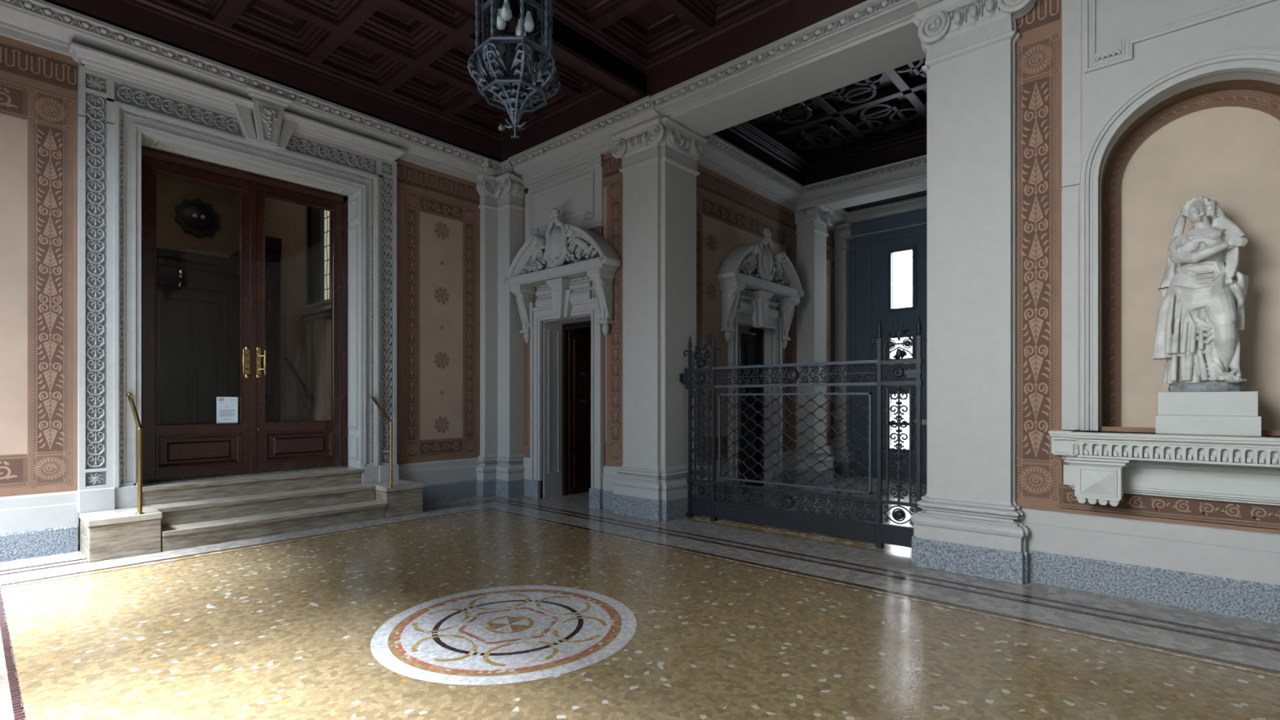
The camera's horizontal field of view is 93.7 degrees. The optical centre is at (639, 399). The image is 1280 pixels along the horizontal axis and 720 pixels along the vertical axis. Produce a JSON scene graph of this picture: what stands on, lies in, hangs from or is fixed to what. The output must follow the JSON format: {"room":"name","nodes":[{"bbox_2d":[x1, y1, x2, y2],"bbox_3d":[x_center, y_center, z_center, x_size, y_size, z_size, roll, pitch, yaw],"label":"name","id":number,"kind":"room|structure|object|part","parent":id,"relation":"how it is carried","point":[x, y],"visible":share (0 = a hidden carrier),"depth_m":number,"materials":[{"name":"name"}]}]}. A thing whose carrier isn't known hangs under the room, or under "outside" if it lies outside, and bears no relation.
{"room":"historic interior","nodes":[
{"label":"historic interior","id":0,"kind":"room"},
{"bbox_2d":[0,35,479,550],"bbox_3d":[-4.376,-1.440,7.266,0.405,5.780,7.550,0,0,42],"label":"wall","id":1,"kind":"structure","parent":0,"point":[438,213],"depth_m":5.70,"materials":[{"name":"grey paint"}]},
{"bbox_3d":[-6.014,-1.210,5.123,0.007,4.170,1.777,0,0,42],"label":"painted panel","id":2,"kind":"part","parent":1,"relation":"part of","materials":[{"name":"paint"}]},
{"bbox_2d":[68,41,406,513],"bbox_3d":[-4.420,-1.192,6.988,0.710,4.527,3.270,0,0,42],"label":"carved doorcase","id":3,"kind":"object","parent":1,"relation":"attached to","point":[124,106],"visible":0.98,"depth_m":6.24,"materials":[{"name":"grey stone"}]},
{"bbox_3d":[-4.298,-3.263,6.880,0.235,0.155,3.270,0,0,42],"label":"cap cornice","id":4,"kind":"part","parent":3,"relation":"part of","materials":[{"name":"grey stone"}]},
{"bbox_2d":[141,146,347,481],"bbox_3d":[-4.629,-0.915,7.173,0.150,3.580,2.200,0,0,42],"label":"door","id":5,"kind":"structure","parent":3,"relation":"attached to","point":[252,444],"depth_m":7.12,"materials":[{"name":"brown wood"}]},
{"bbox_2d":[216,396,237,422],"bbox_3d":[-4.805,0.115,6.985,0.001,0.300,0.210,0,0,42],"label":"paper notice","id":6,"kind":"object","parent":5,"relation":"attached to","point":[226,406],"visible":1,"depth_m":6.98,"materials":[{"name":"white paper"}]},
{"bbox_3d":[-4.662,-0.450,7.094,0.047,0.389,0.116,0,0,3],"label":"pull handle","id":7,"kind":"part","parent":5,"relation":"part of","materials":[{"name":"gold metal"}]},
{"bbox_3d":[-4.553,-0.450,7.216,0.116,0.389,0.047,0,0,-10],"label":"pull handle","id":8,"kind":"part","parent":5,"relation":"part of","materials":[{"name":"gold metal"}]},
{"bbox_2d":[0,479,476,561],"bbox_3d":[-4.484,1.325,6.806,0.055,0.250,6.220,0,0,42],"label":"baseboard","id":9,"kind":"structure","parent":1,"relation":"attached to","point":[63,540],"depth_m":5.64,"materials":[{"name":"stone"}]},
{"bbox_2d":[0,457,479,533],"bbox_3d":[-4.487,1.042,6.810,0.045,0.335,6.220,0,0,42],"label":"trim","id":10,"kind":"structure","parent":1,"relation":"attached to","point":[24,513],"depth_m":5.68,"materials":[{"name":"grey stone"}]},
{"bbox_2d":[0,0,664,185],"bbox_3d":[-3.111,-3.445,5.908,3.300,0.310,6.700,0,0,42],"label":"trim","id":11,"kind":"structure","parent":1,"relation":"attached to","point":[42,24],"depth_m":7.11,"materials":[{"name":"grey stone"}]},
{"bbox_3d":[-2.892,-1.210,8.637,0.007,4.170,1.368,0,0,42],"label":"painted panel","id":12,"kind":"part","parent":1,"relation":"part of","materials":[{"name":"paint"}]},
{"bbox_2d":[156,172,331,424],"bbox_3d":[-6.894,-1.950,8.802,5.400,6.000,4.000,0,0,42],"label":"wall","id":13,"kind":"structure","parent":0,"point":[307,344],"depth_m":10.15,"materials":[{"name":"beige paint"}]},
{"bbox_2d":[174,197,220,237],"bbox_3d":[-8.132,-3.370,11.052,0.160,0.720,0.685,0,0,42],"label":"wall lamp","id":14,"kind":"object","parent":13,"relation":"attached to","point":[197,217],"visible":1,"depth_m":11.04,"materials":[{"name":"black plastic"}]},
{"bbox_2d":[156,235,281,424],"bbox_3d":[-7.492,-0.945,10.349,2.050,3.650,1.720,0,0,42],"label":"wainscoting","id":15,"kind":"structure","parent":13,"relation":"attached to","point":[193,286],"depth_m":10.95,"materials":[{"name":"brown wood"}]},
{"bbox_2d":[280,356,313,398],"bbox_3d":[-5.524,-0.376,9.686,1.280,0.705,0.097,0,0,42],"label":"wall handrail","id":16,"kind":"object","parent":13,"relation":"attached to","point":[286,359],"visible":1,"depth_m":9.59,"materials":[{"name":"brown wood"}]},
{"bbox_2d":[299,205,331,321],"bbox_3d":[-4.928,-2.440,9.261,1.210,2.360,0.200,0,0,42],"label":"window","id":17,"kind":"structure","parent":13,"relation":"in","point":[320,306],"depth_m":9.36,"materials":[{"name":"white"}]},
{"bbox_3d":[-4.850,-2.500,9.319,0.930,2.000,0.010,0,0,42],"label":"pane","id":18,"kind":"part","parent":17,"relation":"part of","materials":[{"name":"white"}]},
{"bbox_2d":[142,466,354,484],"bbox_3d":[-6.749,0.965,8.739,5.700,0.171,3.700,0,0,42],"label":"floor","id":19,"kind":"structure","parent":0,"point":[332,467],"depth_m":6.99,"materials":[{"name":"grey stone"}]},
{"bbox_2d":[42,0,866,162],"bbox_3d":[-0.925,-3.925,3.965,9.150,0.690,6.700,0,0,42],"label":"ceiling","id":20,"kind":"structure","parent":0,"point":[403,64],"depth_m":6.64,"materials":[{"name":"red wood"}]},
{"bbox_2d":[466,0,559,139],"bbox_3d":[-0.813,-2.963,3.903,0.572,2.513,0.572,0,0,42],"label":"hanging lantern","id":21,"kind":"object","parent":20,"relation":"hanging from","point":[544,69],"visible":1,"depth_m":3.83,"materials":[{"name":"blue paint"}]},
{"bbox_2d":[497,0,502,9],"bbox_3d":[-0.867,-2.600,3.910,0.114,0.121,0.030,0,0,-2],"label":"socket","id":22,"kind":"object","parent":21,"relation":"attached to","point":[500,3],"depth_m":3.89,"materials":[{"name":"black metal"}]},
{"bbox_3d":[-0.908,-2.480,3.908,0.072,0.130,0.072,0,0,42],"label":"bulb","id":23,"kind":"part","parent":21,"relation":"part of","materials":[{"name":"white glass"}]},
{"bbox_3d":[-0.850,-2.480,3.816,0.072,0.130,0.072,0,0,42],"label":"bulb","id":24,"kind":"part","parent":21,"relation":"part of","materials":[{"name":"white glass"}]},
{"bbox_3d":[-0.813,-2.558,3.903,0.403,1.185,0.403,0,0,42],"label":"glazing frame","id":25,"kind":"part","parent":21,"relation":"part of","materials":[{"name":"blue paint"}]},
{"bbox_2d":[517,0,520,19],"bbox_3d":[-0.802,-2.600,3.962,0.029,0.121,0.126,0,0,6],"label":"socket","id":26,"kind":"object","parent":21,"relation":"attached to","point":[519,13],"depth_m":4.00,"materials":[{"name":"black metal"}]},
{"bbox_3d":[-0.798,-2.480,4.010,0.072,0.130,0.072,0,0,42],"label":"bulb","id":27,"kind":"part","parent":21,"relation":"part of","materials":[{"name":"white glass"}]},
{"bbox_2d":[526,3,530,11],"bbox_3d":[-0.766,-2.600,3.921,0.106,0.121,0.029,0,0,-12],"label":"socket","id":28,"kind":"object","parent":21,"relation":"attached to","point":[528,6],"depth_m":3.92,"materials":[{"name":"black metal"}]},
{"bbox_3d":[-0.729,-2.480,3.929,0.072,0.130,0.072,0,0,42],"label":"bulb","id":29,"kind":"part","parent":21,"relation":"part of","materials":[{"name":"white glass"}]},
{"bbox_2d":[523,101,631,480],"bbox_3d":[0.418,-1.440,7.652,6.260,5.780,0.605,0,0,42],"label":"wall","id":30,"kind":"structure","parent":0,"point":[611,231],"depth_m":7.95,"materials":[{"name":"grey paint"}]},
{"bbox_2d":[509,160,523,179],"bbox_3d":[-1.855,-3.452,8.976,0.014,0.258,0.249,0,0,43],"label":"cable","id":31,"kind":"object","parent":30,"relation":"attached to","point":[509,161],"visible":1,"depth_m":8.94,"materials":[{"name":"black plastic"}]},
{"bbox_2d":[524,187,528,194],"bbox_3d":[-1.720,-3.170,9.100,0.090,0.090,0.068,0,0,42],"label":"round sensor","id":32,"kind":"object","parent":30,"relation":"attached to","point":[526,189],"visible":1,"depth_m":9.07,"materials":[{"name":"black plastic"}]},
{"bbox_2d":[503,208,621,509],"bbox_3d":[-1.147,-0.614,8.397,2.158,4.128,0.330,0,0,42],"label":"pedimented doorcase","id":33,"kind":"object","parent":30,"relation":"attached to","point":[572,268],"visible":1,"depth_m":8.28,"materials":[{"name":"grey stone"}]},
{"bbox_2d":[507,257,617,287],"bbox_3d":[-1.132,-1.758,8.414,2.000,0.135,0.285,0,0,42],"label":"cornice","id":34,"kind":"structure","parent":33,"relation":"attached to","point":[575,271],"depth_m":8.25,"materials":[{"name":"grey stone"}]},
{"bbox_3d":[-1.066,0.000,8.489,1.500,2.900,0.085,0,0,42],"label":"architrave","id":35,"kind":"part","parent":33,"relation":"part of","materials":[{"name":"grey stone"}]},
{"bbox_2d":[524,153,604,242],"bbox_3d":[-1.129,-2.815,8.580,1.665,0.970,0.072,0,0,42],"label":"wall panel","id":36,"kind":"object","parent":30,"relation":"attached to","point":[576,189],"depth_m":8.45,"materials":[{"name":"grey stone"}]},
{"bbox_2d":[543,314,591,497],"bbox_3d":[-0.908,0.134,8.666,1.094,2.632,0.350,0,0,42],"label":"trim","id":37,"kind":"structure","parent":30,"relation":"attached to","point":[553,329],"depth_m":9.00,"materials":[{"name":"grey stone"}]},
{"bbox_2d":[671,23,926,210],"bbox_3d":[3.135,-3.810,7.902,3.510,0.840,4.660,0,0,42],"label":"trim","id":38,"kind":"structure","parent":30,"relation":"attached to","point":[902,46],"depth_m":6.48,"materials":[{"name":"white paint"}]},
{"bbox_2d":[522,457,1279,585],"bbox_3d":[1.446,1.042,6.310,8.720,0.335,0.045,0,0,42],"label":"trim","id":39,"kind":"structure","parent":30,"relation":"attached to","point":[1237,554],"depth_m":4.29,"materials":[{"name":"grey stone"}]},
{"bbox_2d":[524,479,1279,624],"bbox_3d":[1.443,1.325,6.306,8.720,0.250,0.055,0,0,42],"label":"baseboard","id":40,"kind":"structure","parent":30,"relation":"attached to","point":[1255,601],"depth_m":4.28,"materials":[{"name":"stone"}]},
{"bbox_2d":[573,327,591,333],"bbox_3d":[-0.166,-0.150,9.110,1.750,3.200,0.800,0,0,42],"label":"wall","id":41,"kind":"structure","parent":0,"point":[588,330],"depth_m":9.52,"materials":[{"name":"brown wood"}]},
{"bbox_2d":[562,320,591,495],"bbox_3d":[-0.583,0.150,9.032,1.090,2.600,0.630,0,0,42],"label":"door","id":42,"kind":"structure","parent":41,"relation":"in","point":[576,346],"depth_m":9.25,"materials":[{"name":"brown wood"}]},
{"bbox_2d":[0,475,1279,719],"bbox_3d":[1.049,1.450,6.224,9.900,0.001,13.300,0,0,42],"label":"floor","id":43,"kind":"structure","parent":0,"point":[739,620],"depth_m":3.79,"materials":[{"name":"yellow stone"}]},
{"bbox_2d":[79,505,162,562],"bbox_3d":[-4.970,1.261,5.740,0.635,0.378,0.526,0,0,42],"label":"stone block","id":44,"kind":"object","parent":43,"relation":"on","point":[117,533],"visible":0.95,"depth_m":5.54,"materials":[{"name":"stone"}]},
{"bbox_2d":[126,392,144,514],"bbox_3d":[-4.905,0.498,5.823,0.596,1.145,0.068,0,0,42],"label":"brass handrail","id":45,"kind":"object","parent":44,"relation":"on","point":[129,395],"visible":1,"depth_m":5.64,"materials":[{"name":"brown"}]},
{"bbox_3d":[-4.910,0.108,5.828,0.563,0.365,0.047,0,0,42],"label":"sloping rail","id":46,"kind":"part","parent":45,"relation":"part of","materials":[{"name":"gold metal"}]},
{"bbox_3d":[-4.707,0.663,5.647,0.037,0.814,0.037,0,0,42],"label":"post","id":47,"kind":"part","parent":45,"relation":"part of","materials":[{"name":"gold metal"}]},
{"bbox_2d":[142,467,386,551],"bbox_3d":[-4.222,1.165,6.841,1.000,0.570,2.240,0,0,42],"label":"stone steps","id":48,"kind":"structure","parent":43,"relation":"on","point":[197,513],"depth_m":6.58,"materials":[{"name":"stone"}]},
{"bbox_2d":[368,479,423,517],"bbox_3d":[-3.184,1.261,7.750,0.635,0.378,0.493,0,0,42],"label":"stone block","id":49,"kind":"object","parent":43,"relation":"on","point":[406,497],"visible":0.81,"depth_m":7.54,"materials":[{"name":"stone"}]},
{"bbox_2d":[368,394,394,487],"bbox_3d":[-3.279,0.498,7.590,0.614,1.145,0.068,0,0,42],"label":"brass handrail","id":50,"kind":"object","parent":49,"relation":"on","point":[371,396],"visible":1,"depth_m":7.39,"materials":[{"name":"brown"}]},
{"bbox_3d":[-3.278,0.108,7.590,0.563,0.365,0.047,0,0,42],"label":"sloping rail","id":51,"kind":"part","parent":50,"relation":"part of","materials":[{"name":"gold metal"}]},
{"bbox_3d":[-3.075,0.663,7.409,0.037,0.814,0.037,0,0,42],"label":"post","id":52,"kind":"part","parent":50,"relation":"part of","materials":[{"name":"gold metal"}]},
{"bbox_2d":[475,172,524,497],"bbox_3d":[-2.118,-0.965,9.179,0.650,4.830,0.700,0,0,42],"label":"pilaster","id":53,"kind":"object","parent":43,"relation":"on","point":[500,470],"visible":1,"depth_m":9.11,"materials":[{"name":"stone"}]},
{"bbox_2d":[481,158,493,174],"bbox_3d":[-2.258,-3.457,8.885,0.128,0.153,0.256,0,0,10],"label":"lamp","id":54,"kind":"object","parent":53,"relation":"attached to","point":[487,170],"visible":1,"depth_m":8.89,"materials":[{"name":"beige plastic"}]},
{"bbox_2d":[366,584,639,687],"bbox_3d":[-0.841,1.448,3.871,1.684,0.003,1.684,0,0,42],"label":"medallion","id":55,"kind":"object","parent":43,"relation":"on","point":[506,635],"visible":1,"depth_m":3.68,"materials":[{"name":"white stone"}]},
{"bbox_2d":[611,116,707,521],"bbox_3d":[0.241,-0.965,7.746,0.900,4.830,0.910,0,0,42],"label":"pillar","id":56,"kind":"structure","parent":43,"relation":"on","point":[659,169],"depth_m":7.44,"materials":[{"name":"stone"}]},
{"bbox_2d":[680,314,926,548],"bbox_3d":[1.606,0.315,6.550,2.931,2.270,0.074,0,0,42],"label":"iron gate","id":57,"kind":"object","parent":56,"relation":"attached to","point":[880,533],"visible":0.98,"depth_m":6.29,"materials":[{"name":"black metal"}]},
{"bbox_3d":[0.592,0.320,7.460,0.136,2.260,0.060,0,0,42],"label":"post","id":58,"kind":"part","parent":57,"relation":"part of","materials":[{"name":"black metal"}]},
{"bbox_3d":[0.748,0.507,7.312,0.319,1.785,0.055,0,0,42],"label":"panel","id":59,"kind":"part","parent":57,"relation":"part of","materials":[{"name":"black metal"}]},
{"bbox_3d":[0.914,0.320,7.174,0.136,2.260,0.060,0,0,42],"label":"post","id":60,"kind":"part","parent":57,"relation":"part of","materials":[{"name":"black metal"}]},
{"bbox_3d":[1.618,0.422,6.548,1.810,1.112,0.028,0,0,42],"label":"frame","id":61,"kind":"part","parent":57,"relation":"part of","materials":[{"name":"black metal"}]},
{"bbox_3d":[1.620,-0.270,6.547,1.965,0.250,0.060,0,0,42],"label":"rail","id":62,"kind":"part","parent":57,"relation":"part of","materials":[{"name":"black metal"}]},
{"bbox_3d":[1.620,1.188,6.547,1.965,0.425,0.040,0,0,42],"label":"rail","id":63,"kind":"part","parent":57,"relation":"part of","materials":[{"name":"black metal"}]},
{"bbox_3d":[2.326,0.320,5.919,0.136,2.260,0.060,0,0,42],"label":"post","id":64,"kind":"part","parent":57,"relation":"part of","materials":[{"name":"black metal"}]},
{"bbox_3d":[2.486,0.507,5.767,0.329,1.785,0.055,0,0,42],"label":"panel","id":65,"kind":"part","parent":57,"relation":"part of","materials":[{"name":"black metal"}]},
{"bbox_3d":[2.656,0.320,5.627,0.136,2.260,0.060,0,0,42],"label":"post","id":66,"kind":"part","parent":57,"relation":"part of","materials":[{"name":"black metal"}]},
{"bbox_2d":[911,0,1035,584],"bbox_3d":[3.005,-0.965,5.290,0.935,4.830,0.910,0,0,42],"label":"pillar","id":67,"kind":"structure","parent":43,"relation":"on","point":[968,524],"depth_m":5.02,"materials":[{"name":"stone"}]},
{"bbox_2d":[696,163,835,487],"bbox_3d":[2.115,-1.440,10.093,0.355,5.780,5.300,0,0,42],"label":"wall","id":68,"kind":"structure","parent":0,"point":[731,215],"depth_m":9.03,"materials":[{"name":"grey paint"}]},
{"bbox_3d":[1.628,-1.210,9.282,0.007,4.170,3.360,0,0,42],"label":"painted panel","id":69,"kind":"part","parent":68,"relation":"part of","materials":[{"name":"paint"}]},
{"bbox_2d":[737,325,764,489],"bbox_3d":[1.646,0.140,9.614,0.110,2.620,1.140,0,0,42],"label":"door","id":70,"kind":"structure","parent":68,"relation":"in","point":[750,347],"depth_m":9.80,"materials":[{"name":"brown wood"}]},
{"bbox_2d":[716,227,804,498],"bbox_3d":[1.934,-0.614,9.358,0.330,4.128,2.158,0,0,42],"label":"pedimented doorcase","id":71,"kind":"object","parent":68,"relation":"attached to","point":[752,277],"visible":0.99,"depth_m":9.24,"materials":[{"name":"grey stone"}]},
{"bbox_3d":[1.842,0.000,9.439,0.085,2.900,1.550,0,0,42],"label":"architrave","id":72,"kind":"part","parent":71,"relation":"part of","materials":[{"name":"grey stone"}]},
{"bbox_2d":[719,272,800,298],"bbox_3d":[1.917,-1.758,9.373,0.285,0.135,2.000,0,0,42],"label":"cornice","id":73,"kind":"structure","parent":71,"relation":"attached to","point":[752,284],"depth_m":9.19,"materials":[{"name":"grey stone"}]},
{"bbox_2d":[697,444,835,485],"bbox_3d":[2.228,1.042,9.926,0.045,0.335,5.200,0,0,42],"label":"trim","id":74,"kind":"structure","parent":68,"relation":"attached to","point":[791,459],"depth_m":10.10,"materials":[{"name":"grey stone"}]},
{"bbox_2d":[705,462,835,501],"bbox_3d":[2.232,1.325,9.923,0.055,0.250,5.200,0,0,42],"label":"baseboard","id":75,"kind":"structure","parent":68,"relation":"attached to","point":[792,473],"depth_m":10.10,"materials":[{"name":"stone"}]},
{"bbox_2d":[696,133,926,238],"bbox_3d":[3.645,-3.375,8.694,3.800,0.450,5.160,0,0,42],"label":"trim","id":76,"kind":"structure","parent":68,"relation":"attached to","point":[719,156],"depth_m":9.50,"materials":[{"name":"white paint"}]},
{"bbox_2d":[794,205,834,484],"bbox_3d":[3.039,-0.965,10.624,0.540,4.830,0.730,0,0,42],"label":"pilaster","id":77,"kind":"object","parent":68,"relation":"attached to","point":[811,233],"visible":0.94,"depth_m":10.44,"materials":[{"name":"stone"}]},
{"bbox_3d":[3.485,-1.210,11.373,0.006,4.170,1.032,0,0,42],"label":"painted panel","id":78,"kind":"part","parent":68,"relation":"part of","materials":[{"name":"paint"}]},
{"bbox_2d":[833,222,855,475],"bbox_3d":[3.951,-0.965,11.726,0.440,4.830,0.390,0,0,42],"label":"pilaster","id":79,"kind":"object","parent":68,"relation":"attached to","point":[842,235],"visible":0.91,"depth_m":11.64,"materials":[{"name":"stone"}]},
{"bbox_2d":[849,225,926,480],"bbox_3d":[5.375,-0.975,10.641,3.800,4.850,0.190,0,0,42],"label":"door","id":80,"kind":"structure","parent":68,"relation":"in","point":[888,269],"depth_m":11.28,"materials":[{"name":"blue paint"}]},
{"bbox_2d":[890,395,906,448],"bbox_3d":[4.779,0.400,11.084,0.288,1.100,0.017,0,0,42],"label":"grille","id":81,"kind":"object","parent":80,"relation":"attached to","point":[893,402],"depth_m":11.11,"materials":[{"name":"black metal"}]},
{"bbox_3d":[4.860,0.682,11.153,0.350,0.445,0.010,0,0,42],"label":"pane","id":82,"kind":"part","parent":80,"relation":"part of","materials":[{"name":"white glass"}]},
{"bbox_3d":[4.860,0.155,11.153,0.350,0.530,0.010,0,0,42],"label":"pane","id":83,"kind":"part","parent":80,"relation":"part of","materials":[{"name":"white glass"}]},
{"bbox_3d":[4.878,-0.960,11.136,0.400,0.380,0.010,0,0,42],"label":"pane","id":84,"kind":"part","parent":80,"relation":"part of","materials":[{"name":"white glass"}]},
{"bbox_3d":[4.886,-2.220,11.130,0.380,1.040,0.010,0,0,42],"label":"pane","id":85,"kind":"part","parent":80,"relation":"part of","materials":[{"name":"white glass"}]},
{"bbox_3d":[5.064,0.400,10.818,0.200,0.100,0.040,0,0,42],"label":"lock plate","id":86,"kind":"part","parent":80,"relation":"part of","materials":[{"name":"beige metal"}]},
{"bbox_2d":[850,208,926,235],"bbox_3d":[5.298,-3.310,10.516,3.750,0.280,0.040,0,0,42],"label":"trim","id":87,"kind":"structure","parent":68,"relation":"attached to","point":[919,216],"depth_m":11.09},
{"bbox_2d":[712,57,926,186],"bbox_3d":[3.036,-3.865,7.971,3.850,0.570,3.350,0,0,42],"label":"ceiling","id":88,"kind":"structure","parent":0,"point":[879,120],"depth_m":8.74,"materials":[{"name":"brown wood"}]},
{"bbox_2d":[842,190,926,212],"bbox_3d":[4.960,-3.620,10.174,3.800,0.060,1.200,0,0,42],"label":"ceiling","id":89,"kind":"structure","parent":0,"point":[921,193],"depth_m":10.84,"materials":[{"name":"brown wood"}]},
{"bbox_2d":[1015,0,1279,533],"bbox_3d":[4.077,-1.440,4.401,2.250,5.780,0.605,0,0,42],"label":"wall","id":90,"kind":"structure","parent":0,"point":[1039,473],"depth_m":4.74,"materials":[{"name":"grey paint"}]},
{"bbox_2d":[1048,430,1279,506],"bbox_3d":[3.790,0.494,4.017,1.750,0.518,0.360,0,0,42],"label":"niche ledge","id":91,"kind":"object","parent":90,"relation":"attached to","point":[1104,466],"visible":0.99,"depth_m":4.14,"materials":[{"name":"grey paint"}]},
{"bbox_2d":[1155,391,1261,436],"bbox_3d":[3.896,0.089,4.136,0.514,0.289,0.360,0,0,42],"label":"pedestal","id":92,"kind":"object","parent":91,"relation":"on","point":[1195,413],"visible":1,"depth_m":4.00,"materials":[{"name":"white stone"}]},
{"bbox_2d":[1151,196,1248,391],"bbox_3d":[3.854,-0.730,4.139,0.485,1.348,0.367,0,0,42],"label":"marble statue","id":93,"kind":"object","parent":92,"relation":"on","point":[1201,313],"visible":1,"depth_m":4.06,"materials":[{"name":"stone"}]},
{"bbox_2d":[1062,0,1279,431],"bbox_3d":[3.880,-1.532,4.118,1.620,3.525,0.090,0,0,42],"label":"trim","id":94,"kind":"structure","parent":90,"relation":"attached to","point":[1118,56],"depth_m":4.49,"materials":[{"name":"grey stone"}]},
{"bbox_2d":[1121,106,1279,431],"bbox_3d":[4.178,-2.050,4.514,2.250,4.560,0.300,0,0,42],"label":"niche","id":95,"kind":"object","parent":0,"point":[1228,156],"depth_m":4.37,"materials":[{"name":"beige paint"}]},
{"bbox_3d":[-3.382,-1.440,1.500,9.550,5.780,0.250,0,0,42],"label":"wall","id":96,"kind":"structure","parent":0,"visible":0},
{"bbox_2d":[650,0,943,119],"bbox_3d":[-0.925,-3.445,3.965,9.150,0.310,6.700,0,0,42],"label":"trim","id":97,"kind":"structure","parent":96,"relation":"attached to","point":[866,21],"depth_m":5.99,"materials":[{"name":"grey stone"}]}
]}

